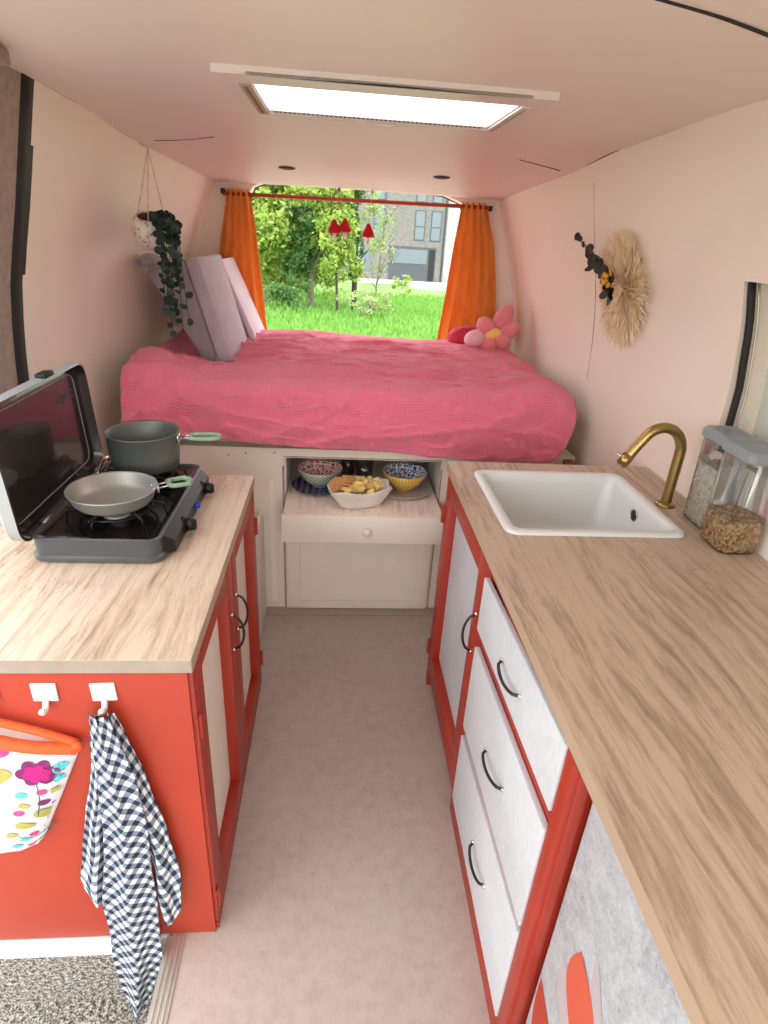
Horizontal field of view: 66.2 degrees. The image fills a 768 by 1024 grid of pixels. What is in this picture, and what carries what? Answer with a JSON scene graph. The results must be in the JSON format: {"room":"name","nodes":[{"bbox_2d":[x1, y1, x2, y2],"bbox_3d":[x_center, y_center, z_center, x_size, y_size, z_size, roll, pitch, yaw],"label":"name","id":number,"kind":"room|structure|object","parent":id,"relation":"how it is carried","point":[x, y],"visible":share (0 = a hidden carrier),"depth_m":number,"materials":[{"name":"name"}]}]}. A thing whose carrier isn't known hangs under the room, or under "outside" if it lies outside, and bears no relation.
{"room":"vehicle interior","nodes":[
{"label":"vehicle interior","id":0,"kind":"room"},
{"bbox_2d":[0,998,151,1023],"bbox_3d":[-0.964,1.575,1.023,0.922,0.030,1.800,1,26,-5],"label":"step","id":1,"kind":"structure","parent":0,"point":[115,1011],"depth_m":1.55,"materials":[{"name":"carpet"}]},
{"bbox_2d":[0,952,162,1004],"bbox_3d":[-0.793,1.521,0.846,0.630,0.240,1.506,1,26,-5],"label":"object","id":2,"kind":"structure","parent":1,"relation":"on","point":[89,977],"depth_m":1.52,"materials":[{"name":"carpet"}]},
{"bbox_2d":[22,80,212,463],"bbox_3d":[-1.034,-0.605,2.642,0.225,1.892,1.705,3,26,-2],"label":"wall","id":3,"kind":"structure","parent":0,"point":[88,299],"depth_m":2.09,"materials":[{"name":"paint"}]},
{"bbox_2d":[0,66,20,394],"bbox_3d":[-1.074,-0.151,1.738,0.302,1.950,0.200,1,26,-5],"label":"trim","id":4,"kind":"structure","parent":3,"relation":"attached to","point":[10,79],"depth_m":1.51,"materials":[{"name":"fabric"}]},
{"bbox_2d":[10,73,33,385],"bbox_3d":[-1.081,-0.211,1.862,0.306,1.950,0.075,1,26,-5],"label":"trim","id":5,"kind":"structure","parent":3,"relation":"attached to","point":[25,149],"depth_m":1.59,"materials":[{"name":"black rubber"}]},
{"bbox_2d":[131,142,192,340],"bbox_3d":[-0.874,-1.035,2.299,0.230,0.700,0.145,20,30,31],"label":"hanging planter","id":6,"kind":"object","parent":3,"relation":"hanging from","point":[153,230],"visible":1,"depth_m":2.26,"materials":[{"name":"plant"}]},
{"bbox_2d":[154,137,211,140],"bbox_3d":[-0.725,-1.359,2.145,0.269,0.018,0.017,13,27,19],"label":"trim","id":7,"kind":"structure","parent":3,"relation":"attached to","point":[206,137],"depth_m":2.16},
{"bbox_2d":[7,606,490,1023],"bbox_3d":[-0.131,0.834,2.019,1.980,0.060,4.120,1,26,-5],"label":"floor","id":8,"kind":"structure","parent":0,"point":[345,900],"depth_m":1.67,"materials":[{"name":"laminate"}]},
{"bbox_2d":[0,934,169,958],"bbox_3d":[-0.805,1.070,1.447,0.550,0.064,0.009,1,26,-5],"label":"trim","id":9,"kind":"structure","parent":8,"relation":"attached to","point":[101,945],"depth_m":1.44,"materials":[{"name":"white paint"}]},
{"bbox_2d":[0,490,262,939],"bbox_3d":[-0.709,0.471,1.669,0.653,0.826,0.903,1,26,-5],"label":"base cabinet","id":10,"kind":"object","parent":8,"relation":"on","point":[190,734],"visible":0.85,"depth_m":1.33,"materials":[{"name":"red paint"}]},
{"bbox_2d":[29,683,58,715],"bbox_3d":[-0.637,0.351,1.099,0.046,0.060,0.033,1,26,-5],"label":"hook","id":11,"kind":"object","parent":10,"relation":"attached to","point":[44,692],"visible":1,"depth_m":1.10,"materials":[{"name":"white plastic"}]},
{"bbox_2d":[89,682,117,714],"bbox_3d":[-0.530,0.353,1.108,0.048,0.061,0.033,1,26,-5],"label":"hook","id":12,"kind":"object","parent":10,"relation":"attached to","point":[103,692],"visible":1,"depth_m":1.11,"materials":[{"name":"white plastic"}]},
{"bbox_2d":[80,712,180,1023],"bbox_3d":[-0.567,0.834,1.304,0.222,1.012,0.058,1,26,-5],"label":"tea towel","id":13,"kind":"object","parent":12,"relation":"hanging from","point":[125,829],"visible":1,"depth_m":1.26,"materials":[{"name":"fabric"}]},
{"bbox_2d":[0,475,254,673],"bbox_3d":[-0.702,0.086,1.478,0.628,0.032,0.904,1,26,-5],"label":"countertop","id":14,"kind":"structure","parent":10,"relation":"on","point":[56,617],"depth_m":1.24,"materials":[{"name":"brown wood"}]},
{"bbox_2d":[0,362,213,562],"bbox_3d":[-0.678,-0.156,1.514,0.396,0.375,0.521,1,26,-5],"label":"stove","id":15,"kind":"object","parent":14,"relation":"on","point":[50,439],"visible":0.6,"depth_m":1.44,"materials":[{"name":"grey metal"}]},
{"bbox_2d":[64,471,192,515],"bbox_3d":[-0.641,-0.043,1.476,0.285,0.044,0.220,1,26,-5],"label":"frying pan","id":16,"kind":"object","parent":15,"relation":"on","point":[112,493],"visible":1,"depth_m":1.51,"materials":[{"name":"silver metal"}]},
{"bbox_2d":[104,420,221,475],"bbox_3d":[-0.628,-0.183,1.696,0.320,0.107,0.202,1,26,-5],"label":"saucepan","id":17,"kind":"object","parent":15,"relation":"on","point":[150,447],"visible":0.98,"depth_m":1.65,"materials":[{"name":"silver metal"}]},
{"bbox_2d":[146,935,185,1023],"bbox_3d":[-0.461,1.373,0.788,0.045,0.018,1.485,1,26,-5],"label":"trim","id":18,"kind":"structure","parent":8,"relation":"on","point":[160,1007],"depth_m":1.36,"materials":[{"name":"metal"}]},
{"bbox_2d":[255,512,265,637],"bbox_3d":[-0.802,0.319,2.368,0.582,0.490,0.495,1,26,-5],"label":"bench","id":19,"kind":"object","parent":8,"relation":"on","point":[260,553],"visible":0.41,"depth_m":2.49,"materials":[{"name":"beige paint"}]},
{"bbox_2d":[267,614,430,615],"bbox_3d":[-0.157,0.473,2.698,0.750,0.001,0.007,1,26,-5],"label":"trim","id":20,"kind":"structure","parent":8,"relation":"on","point":[267,614],"depth_m":2.69,"materials":[{"name":"grey laminate"}]},
{"bbox_2d":[179,441,574,608],"bbox_3d":[-0.205,-0.163,3.122,1.920,0.775,1.224,1,26,-5],"label":"bed","id":21,"kind":"object","parent":8,"relation":"on","point":[297,574],"visible":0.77,"depth_m":2.62,"materials":[{"name":"beige paint"}]},
{"bbox_2d":[180,439,240,442],"bbox_3d":[-0.153,-0.574,2.912,1.770,0.157,1.090,1,26,-5],"label":"mattress","id":22,"kind":"object","parent":21,"relation":"on","point":[181,439],"visible":0.02,"depth_m":2.42,"materials":[{"name":"fabric"}]},
{"bbox_2d":[120,328,576,462],"bbox_3d":[-0.145,-0.631,2.821,1.783,0.350,1.262,1,26,-5],"label":"bed cover","id":23,"kind":"object","parent":21,"relation":"on","point":[315,389],"visible":0.9,"depth_m":2.34,"materials":[{"name":"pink fabric"}]},
{"bbox_2d":[138,253,246,361],"bbox_3d":[-0.851,-0.934,2.712,0.417,0.467,0.465,1,26,-5],"label":"pillow","id":24,"kind":"object","parent":23,"relation":"on","point":[217,332],"visible":0.67,"depth_m":2.61,"materials":[{"name":"fabric"}]},
{"bbox_2d":[222,257,263,340],"bbox_3d":[-0.760,-1.087,3.070,0.267,0.427,0.342,1,26,-5],"label":"pillow","id":25,"kind":"object","parent":23,"relation":"on","point":[251,321],"visible":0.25,"depth_m":3.04,"materials":[{"name":"white fabric"}]},
{"bbox_2d":[446,325,476,343],"bbox_3d":[0.460,-0.960,3.277,0.227,0.156,0.144,1,26,-5],"label":"bed pillow","id":26,"kind":"object","parent":23,"relation":"on","point":[456,335],"visible":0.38,"depth_m":3.22,"materials":[{"name":"fabric"}]},
{"bbox_2d":[464,304,519,349],"bbox_3d":[0.583,-0.978,3.158,0.300,0.267,0.103,1,26,-5],"label":"cushion","id":27,"kind":"object","parent":23,"relation":"on","point":[497,332],"visible":0.94,"depth_m":3.13,"materials":[{"name":"pink fabric"}]},
{"bbox_2d":[281,458,442,543],"bbox_3d":[-0.103,-0.060,2.645,0.655,0.123,0.682,1,26,-5],"label":"drawer","id":28,"kind":"object","parent":21,"relation":"attached to","point":[304,517],"visible":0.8,"depth_m":2.38,"materials":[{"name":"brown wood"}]},
{"bbox_2d":[292,476,329,494],"bbox_3d":[-0.285,-0.117,2.577,0.236,0.016,0.236,1,26,-5],"label":"plate","id":29,"kind":"object","parent":28,"relation":"on","point":[299,484],"visible":0.45,"depth_m":2.54,"materials":[{"name":"blue ceramic"}]},
{"bbox_2d":[298,459,342,487],"bbox_3d":[-0.278,-0.159,2.574,0.196,0.083,0.196,1,26,-5],"label":"bowl","id":30,"kind":"object","parent":29,"relation":"on","point":[318,473],"visible":0.88,"depth_m":2.61,"materials":[{"name":"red ceramic"}]},
{"bbox_2d":[340,459,354,474],"bbox_3d":[-0.168,-0.223,2.730,0.076,0.090,0.076,1,26,-5],"label":"drinking glass","id":31,"kind":"object","parent":28,"relation":"on","point":[348,465],"visible":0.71,"depth_m":2.71,"materials":[{"name":"white"}]},
{"bbox_2d":[327,475,391,508],"bbox_3d":[-0.102,-0.077,2.433,0.267,0.089,0.180,-6,27,-19],"label":"bread basket","id":32,"kind":"object","parent":28,"relation":"on","point":[345,500],"visible":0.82,"depth_m":2.38,"materials":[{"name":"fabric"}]},
{"bbox_2d":[329,480,338,493],"bbox_3d":[-0.191,-0.099,2.382,0.070,0.058,0.043,-14,31,-33],"label":"cracker","id":33,"kind":"object","parent":32,"relation":"in","point":[330,481],"visible":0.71,"depth_m":2.36,"materials":[{"name":"orange food"}]},
{"bbox_2d":[332,478,343,491],"bbox_3d":[-0.181,-0.107,2.385,0.071,0.060,0.042,-14,31,-33],"label":"cracker","id":34,"kind":"object","parent":32,"relation":"in","point":[333,480],"visible":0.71,"depth_m":2.37,"materials":[{"name":"orange food"}]},
{"bbox_2d":[334,477,343,490],"bbox_3d":[-0.171,-0.114,2.389,0.071,0.060,0.040,-14,31,-33],"label":"cracker","id":35,"kind":"object","parent":32,"relation":"in","point":[338,484],"visible":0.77,"depth_m":2.38,"materials":[{"name":"orange food"}]},
{"bbox_2d":[342,475,354,486],"bbox_3d":[-0.142,-0.122,2.408,0.072,0.063,0.036,-14,31,-33],"label":"cracker","id":36,"kind":"object","parent":32,"relation":"in","point":[346,479],"visible":0.68,"depth_m":2.40,"materials":[{"name":"orange food"}]},
{"bbox_2d":[341,475,383,493],"bbox_3d":[-0.094,-0.104,2.415,0.185,0.061,0.161,1,26,-5],"label":"crisps","id":37,"kind":"object","parent":32,"relation":"in","point":[373,484],"visible":0.94,"depth_m":2.40,"materials":[{"name":"yellow food"}]},
{"bbox_2d":[355,460,373,476],"bbox_3d":[-0.089,-0.191,2.662,0.084,0.100,0.084,1,26,-5],"label":"drinking glass","id":38,"kind":"object","parent":28,"relation":"on","point":[364,468],"visible":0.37,"depth_m":2.63,"materials":[{"name":"white"}]},
{"bbox_2d":[383,477,432,498],"bbox_3d":[0.085,-0.105,2.600,0.260,0.016,0.260,1,26,-5],"label":"plate","id":39,"kind":"object","parent":28,"relation":"on","point":[424,489],"visible":0.51,"depth_m":2.56,"materials":[{"name":"grey ceramic"}]},
{"bbox_2d":[383,462,426,491],"bbox_3d":[0.089,-0.144,2.592,0.196,0.083,0.196,1,26,-5],"label":"bowl","id":40,"kind":"object","parent":39,"relation":"on","point":[404,477],"visible":0.98,"depth_m":2.63,"materials":[{"name":"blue ceramic"}]},
{"bbox_2d":[563,459,575,464],"bbox_3d":[0.779,-0.152,2.509,0.040,0.135,0.053,1,26,-5],"label":"wood block","id":41,"kind":"object","parent":21,"relation":"attached to","point":[565,461],"visible":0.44,"depth_m":2.48,"materials":[{"name":"brown wood"}]},
{"bbox_2d":[426,475,592,1023],"bbox_3d":[0.539,0.530,1.627,0.695,0.896,1.192,1,26,-5],"label":"base cabinet","id":42,"kind":"object","parent":8,"relation":"on","point":[521,802],"visible":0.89,"depth_m":1.25,"materials":[{"name":"red paint"}]},
{"bbox_2d":[446,461,767,1023],"bbox_3d":[0.616,0.308,1.028,0.681,0.028,2.095,1,26,-5],"label":"countertop","id":43,"kind":"structure","parent":42,"relation":"on","point":[648,656],"depth_m":0.96,"materials":[{"name":"brown wood"}]},
{"bbox_2d":[474,469,684,537],"bbox_3d":[0.529,0.038,1.724,0.483,0.171,0.432,1,26,-5],"label":"sink","id":44,"kind":"object","parent":43,"relation":"in","point":[534,503],"visible":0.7,"depth_m":1.86,"materials":[{"name":"white ceramic"}]},
{"bbox_2d":[616,422,686,508],"bbox_3d":[0.744,-0.132,1.648,0.208,0.244,0.054,1,26,-5],"label":"tap","id":45,"kind":"object","parent":43,"relation":"on","point":[678,435],"visible":1,"depth_m":1.62,"materials":[{"name":"gold metal"}]},
{"bbox_2d":[683,425,757,528],"bbox_3d":[0.877,-0.087,1.553,0.092,0.258,0.121,1,26,-5],"label":"food container","id":46,"kind":"object","parent":43,"relation":"on","point":[717,434],"visible":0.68,"depth_m":1.52,"materials":[{"name":"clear plastic"}]},
{"bbox_2d":[683,458,743,526],"bbox_3d":[0.875,-0.050,1.572,0.077,0.169,0.105,1,26,-5],"label":"food","id":47,"kind":"object","parent":46,"relation":"in","point":[696,507],"visible":0.51,"depth_m":1.55,"materials":[{"name":"white food"}]},
{"bbox_2d":[700,438,767,553],"bbox_3d":[0.873,-0.035,1.438,0.113,0.263,0.123,1,26,-5],"label":"food container","id":48,"kind":"object","parent":43,"relation":"on","point":[754,452],"visible":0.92,"depth_m":1.44,"materials":[{"name":"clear plastic"}]},
{"bbox_2d":[699,505,764,552],"bbox_3d":[0.869,0.041,1.474,0.097,0.090,0.108,1,26,-5],"label":"food","id":49,"kind":"object","parent":48,"relation":"in","point":[729,528],"visible":1,"depth_m":1.44,"materials":[{"name":"beige food"}]},
{"bbox_2d":[526,803,690,1023],"bbox_3d":[0.640,0.987,0.688,0.634,0.895,0.892,1,26,-5],"label":"panel","id":50,"kind":"object","parent":8,"relation":"on","point":[603,963],"visible":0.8,"depth_m":0.86,"materials":[{"name":"white fabric"}]},
{"bbox_2d":[531,952,601,1023],"bbox_3d":[0.299,0.903,0.986,0.001,0.555,0.225,1,26,-5],"label":"print","id":51,"kind":"object","parent":50,"relation":"attached to","point":[569,986],"depth_m":0.96},
{"bbox_2d":[196,182,512,350],"bbox_3d":[-0.223,-0.925,3.522,2.120,1.920,0.120,1,26,-5],"label":"wall","id":52,"kind":"structure","parent":0,"point":[210,237],"depth_m":3.17,"materials":[{"name":"white paint"}]},
{"bbox_2d":[251,184,460,209],"bbox_3d":[-0.168,-1.274,3.435,1.414,1.107,0.016,1,26,-5],"label":"trim","id":53,"kind":"structure","parent":52,"relation":"attached to","point":[263,184],"depth_m":3.24,"materials":[{"name":"white plastic"}]},
{"bbox_2d":[220,188,492,211],"bbox_3d":[-0.131,-1.635,3.095,1.416,0.032,0.062,1,26,-5],"label":"pole","id":54,"kind":"object","parent":52,"relation":"attached to","point":[223,190],"visible":0.96,"depth_m":3.07,"materials":[{"name":"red metal"}]},
{"bbox_2d":[219,188,266,329],"bbox_3d":[-0.778,-1.301,3.184,0.287,0.788,0.053,1,26,-5],"label":"curtain","id":55,"kind":"object","parent":54,"relation":"hanging from","point":[238,235],"visible":0.51,"depth_m":3.12,"materials":[{"name":"orange fabric"}]},
{"bbox_2d":[437,201,495,339],"bbox_3d":[0.493,-1.278,3.289,0.359,0.799,0.053,1,26,-5],"label":"curtain","id":56,"kind":"object","parent":54,"relation":"hanging from","point":[470,295],"visible":0.75,"depth_m":3.27,"materials":[{"name":"orange fabric"}]},
{"bbox_2d":[0,0,767,200],"bbox_3d":[-0.011,-0.845,1.172,1.734,0.165,4.240,1,26,-5],"label":"ceiling","id":57,"kind":"structure","parent":0,"point":[625,73],"depth_m":1.23,"materials":[{"name":"white paint"}]},
{"bbox_2d":[0,46,10,65],"bbox_3d":[-0.891,-0.808,0.928,0.250,0.042,0.690,1,26,-5],"label":"trim","id":58,"kind":"structure","parent":57,"relation":"attached to","point":[4,54],"depth_m":1.23,"materials":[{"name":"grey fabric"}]},
{"bbox_2d":[279,167,294,169],"bbox_3d":[-0.428,-1.516,2.597,0.074,0.010,0.074,1,26,-5],"label":"recessed light","id":59,"kind":"object","parent":57,"relation":"in","point":[283,168],"visible":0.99,"depth_m":2.58,"materials":[{"name":"brown metal"}]},
{"bbox_2d":[328,191,339,239],"bbox_3d":[-0.258,-1.557,3.069,0.068,0.255,0.109,1,26,-5],"label":"mushroom","id":60,"kind":"object","parent":57,"relation":"hanging from","point":[333,228],"visible":0.98,"depth_m":3.06,"materials":[{"name":"fabric"}]},
{"bbox_2d":[338,188,350,238],"bbox_3d":[-0.205,-1.559,3.072,0.073,0.248,0.109,1,26,-5],"label":"mushroom","id":61,"kind":"object","parent":57,"relation":"hanging from","point":[344,227],"visible":0.99,"depth_m":3.06,"materials":[{"name":"fabric"}]},
{"bbox_2d":[362,190,373,243],"bbox_3d":[-0.080,-1.548,3.087,0.068,0.265,0.109,1,26,-5],"label":"mushroom","id":62,"kind":"object","parent":57,"relation":"hanging from","point":[368,232],"visible":0.99,"depth_m":3.08,"materials":[{"name":"fabric"}]},
{"bbox_2d":[210,63,559,131],"bbox_3d":[-0.007,-1.110,1.578,0.785,0.066,0.600,1,26,-5],"label":"skylight","id":63,"kind":"object","parent":57,"relation":"attached to","point":[377,106],"visible":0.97,"depth_m":1.54,"materials":[{"name":"white paint"}]},
{"bbox_2d":[272,107,484,128],"bbox_3d":[-0.012,-1.168,1.746,0.631,0.010,0.029,1,26,-5],"label":"vent","id":64,"kind":"object","parent":63,"relation":"attached to","point":[338,113],"depth_m":1.75,"materials":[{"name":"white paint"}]},
{"bbox_2d":[433,176,449,178],"bbox_3d":[0.256,-1.487,2.618,0.074,0.010,0.074,1,26,-5],"label":"recessed light","id":65,"kind":"object","parent":57,"relation":"in","point":[435,177],"visible":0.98,"depth_m":2.60,"materials":[{"name":"brown metal"}]},
{"bbox_2d":[519,159,559,170],"bbox_3d":[0.598,-1.327,2.254,0.234,0.018,0.004,-14,31,-32],"label":"trim","id":66,"kind":"structure","parent":57,"relation":"attached to","point":[519,159],"depth_m":2.25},
{"bbox_2d":[655,0,767,37],"bbox_3d":[0.456,-0.712,0.841,0.322,0.010,0.013,-9,28,-24],"label":"trim","id":67,"kind":"structure","parent":57,"relation":"attached to","point":[726,19],"depth_m":0.85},
{"bbox_2d":[499,99,767,561],"bbox_3d":[0.832,-0.014,1.643,0.235,1.900,4.250,1,26,-5],"label":"wall","id":68,"kind":"structure","parent":0,"point":[693,198],"depth_m":1.88,"materials":[{"name":"paint"}]},
{"bbox_2d":[587,224,595,377],"bbox_3d":[0.817,-0.895,2.344,0.125,0.720,0.031,4,26,0],"label":"trim","id":69,"kind":"structure","parent":68,"relation":"attached to","point":[594,224],"depth_m":2.37,"materials":[{"name":"grey fabric"}]},
{"bbox_2d":[574,228,653,351],"bbox_3d":[0.805,-0.805,2.149,0.161,0.419,0.569,1,26,-5],"label":"wreath","id":70,"kind":"object","parent":68,"relation":"attached to","point":[620,274],"visible":1,"depth_m":2.04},
{"bbox_2d":[601,271,612,287],"bbox_3d":[0.757,-0.797,2.016,0.039,0.056,0.050,1,26,-5],"label":"flower","id":71,"kind":"object","parent":70,"relation":"on","point":[607,276],"depth_m":2.00,"materials":[{"name":"yellow plant"}]},
{"bbox_2d":[564,110,728,175],"bbox_3d":[0.797,-1.029,1.623,0.014,0.063,1.700,1,26,-5],"label":"trim","id":72,"kind":"structure","parent":68,"relation":"attached to","point":[728,110],"depth_m":2.05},
{"bbox_2d":[714,281,767,471],"bbox_3d":[0.978,-0.212,1.224,0.140,0.443,0.750,1,26,-5],"label":"window","id":73,"kind":"structure","parent":68,"relation":"in","point":[746,409],"depth_m":1.55,"materials":[{"name":"black rubber"}]},
{"label":"outside","id":74,"kind":"structure","parent":0,"visible":0},
{"bbox_2d":[277,280,445,337],"bbox_3d":[-0.557,-15.138,39.399,85.000,2.380,66.000,1,26,-5],"label":"grass field","id":75,"kind":"structure","parent":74,"point":[360,286],"depth_m":35.84,"materials":[{"name":"plant"}]},
{"bbox_2d":[251,185,308,301],"bbox_3d":[-3.165,-9.733,20.355,4.702,5.264,3.844,1,26,-5],"label":"leafy tree","id":76,"kind":"object","parent":75,"relation":"on","point":[270,220],"visible":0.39,"depth_m":19.43,"materials":[{"name":"green plant"}]},
{"bbox_2d":[263,276,312,309],"bbox_3d":[-3.319,-7.191,19.503,1.890,1.186,1.416,1,26,-5],"label":"bush","id":77,"kind":"object","parent":75,"relation":"on","point":[282,292],"visible":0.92,"depth_m":19.34,"materials":[{"name":"green plant"}]},
{"bbox_2d":[263,225,347,299],"bbox_3d":[-4.091,-10.887,24.358,5.797,4.170,2.094,1,26,-5],"label":"bush","id":78,"kind":"object","parent":75,"relation":"on","point":[329,283],"visible":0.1,"depth_m":25.00,"materials":[{"name":"green plant"}]},
{"bbox_2d":[279,192,350,307],"bbox_3d":[-2.321,-9.188,19.780,2.431,4.803,2.194,1,26,-5],"label":"leafy tree","id":79,"kind":"object","parent":75,"relation":"on","point":[303,259],"visible":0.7,"depth_m":19.69,"materials":[{"name":"green plant"}]},
{"bbox_2d":[293,186,363,310],"bbox_3d":[-1.752,-8.703,18.966,2.225,4.630,1.915,-8,28,-22],"label":"leafy tree","id":80,"kind":"object","parent":75,"relation":"on","point":[337,249],"visible":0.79,"depth_m":18.71,"materials":[{"name":"green plant"}]},
{"bbox_2d":[326,189,379,309],"bbox_3d":[-1.116,-9.174,20.257,1.959,4.543,1.317,1,26,-5],"label":"leafy tree","id":81,"kind":"object","parent":75,"relation":"on","point":[358,193],"visible":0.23,"depth_m":20.16,"materials":[{"name":"green plant"}]},
{"bbox_2d":[264,287,444,339],"bbox_3d":[-0.641,-6.819,20.031,19.703,1.088,22.235,1,26,-5],"label":"grass tufts","id":82,"kind":"object","parent":75,"relation":"on","point":[419,325],"visible":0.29,"depth_m":17.86,"materials":[{"name":"green plant"}]},
{"bbox_2d":[336,290,393,316],"bbox_3d":[-0.582,-6.386,18.376,1.867,0.979,1.232,1,26,-5],"label":"bush","id":83,"kind":"object","parent":75,"relation":"on","point":[370,300],"visible":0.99,"depth_m":18.34,"materials":[{"name":"green plant"}]},
{"bbox_2d":[287,191,460,282],"bbox_3d":[-3.504,-27.559,47.564,32.000,15.750,10.140,1,26,-5],"label":"apartment building","id":84,"kind":"structure","parent":75,"relation":"on","point":[428,234],"depth_m":45.73,"materials":[{"name":"grey brick"}]},
{"bbox_2d":[357,191,403,306],"bbox_3d":[-0.269,-8.615,19.685,1.406,4.053,1.786,-10,29,-27],"label":"leafy tree","id":85,"kind":"object","parent":75,"relation":"on","point":[374,207],"visible":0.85,"depth_m":19.39,"materials":[{"name":"green plant"}]},
{"bbox_2d":[391,275,412,293],"bbox_3d":[0.895,-10.868,28.297,1.094,1.094,1.159,1,26,-5],"label":"bush","id":86,"kind":"object","parent":75,"relation":"on","point":[404,284],"visible":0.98,"depth_m":28.30,"materials":[{"name":"green plant"}]},
{"bbox_2d":[409,284,446,290],"bbox_3d":[3.472,-14.497,38.511,3.700,0.520,0.300,1,26,-5],"label":"wall","id":87,"kind":"structure","parent":75,"relation":"on","point":[424,287],"depth_m":38.27,"materials":[{"name":"white concrete"}]},
{"bbox_3d":[-0.742,0.349,1.089,0.047,0.061,0.033,1,26,-5],"label":"hook","id":88,"kind":"object","parent":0,"visible":0},
{"bbox_2d":[0,718,82,852],"bbox_3d":[-0.753,0.551,1.173,0.325,0.450,0.050,1,26,-5],"label":"oven mitt","id":89,"kind":"object","parent":88,"relation":"hanging from","point":[36,763],"visible":1,"depth_m":1.16,"materials":[{"name":"white fabric"}]},
{"bbox_2d":[0,750,68,847],"bbox_3d":[-0.733,0.584,1.195,0.209,0.298,0.028,1,26,-5],"label":"print","id":90,"kind":"object","parent":89,"relation":"attached to","point":[32,784],"depth_m":1.18},
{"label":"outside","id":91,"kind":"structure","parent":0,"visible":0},
{"bbox_2d":[340,277,446,285],"bbox_3d":[-3.300,-16.464,42.447,32.000,0.275,9.000,1,26,-5],"label":"pavement","id":92,"kind":"structure","parent":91,"point":[364,280],"depth_m":45.07,"materials":[{"name":"white concrete"}]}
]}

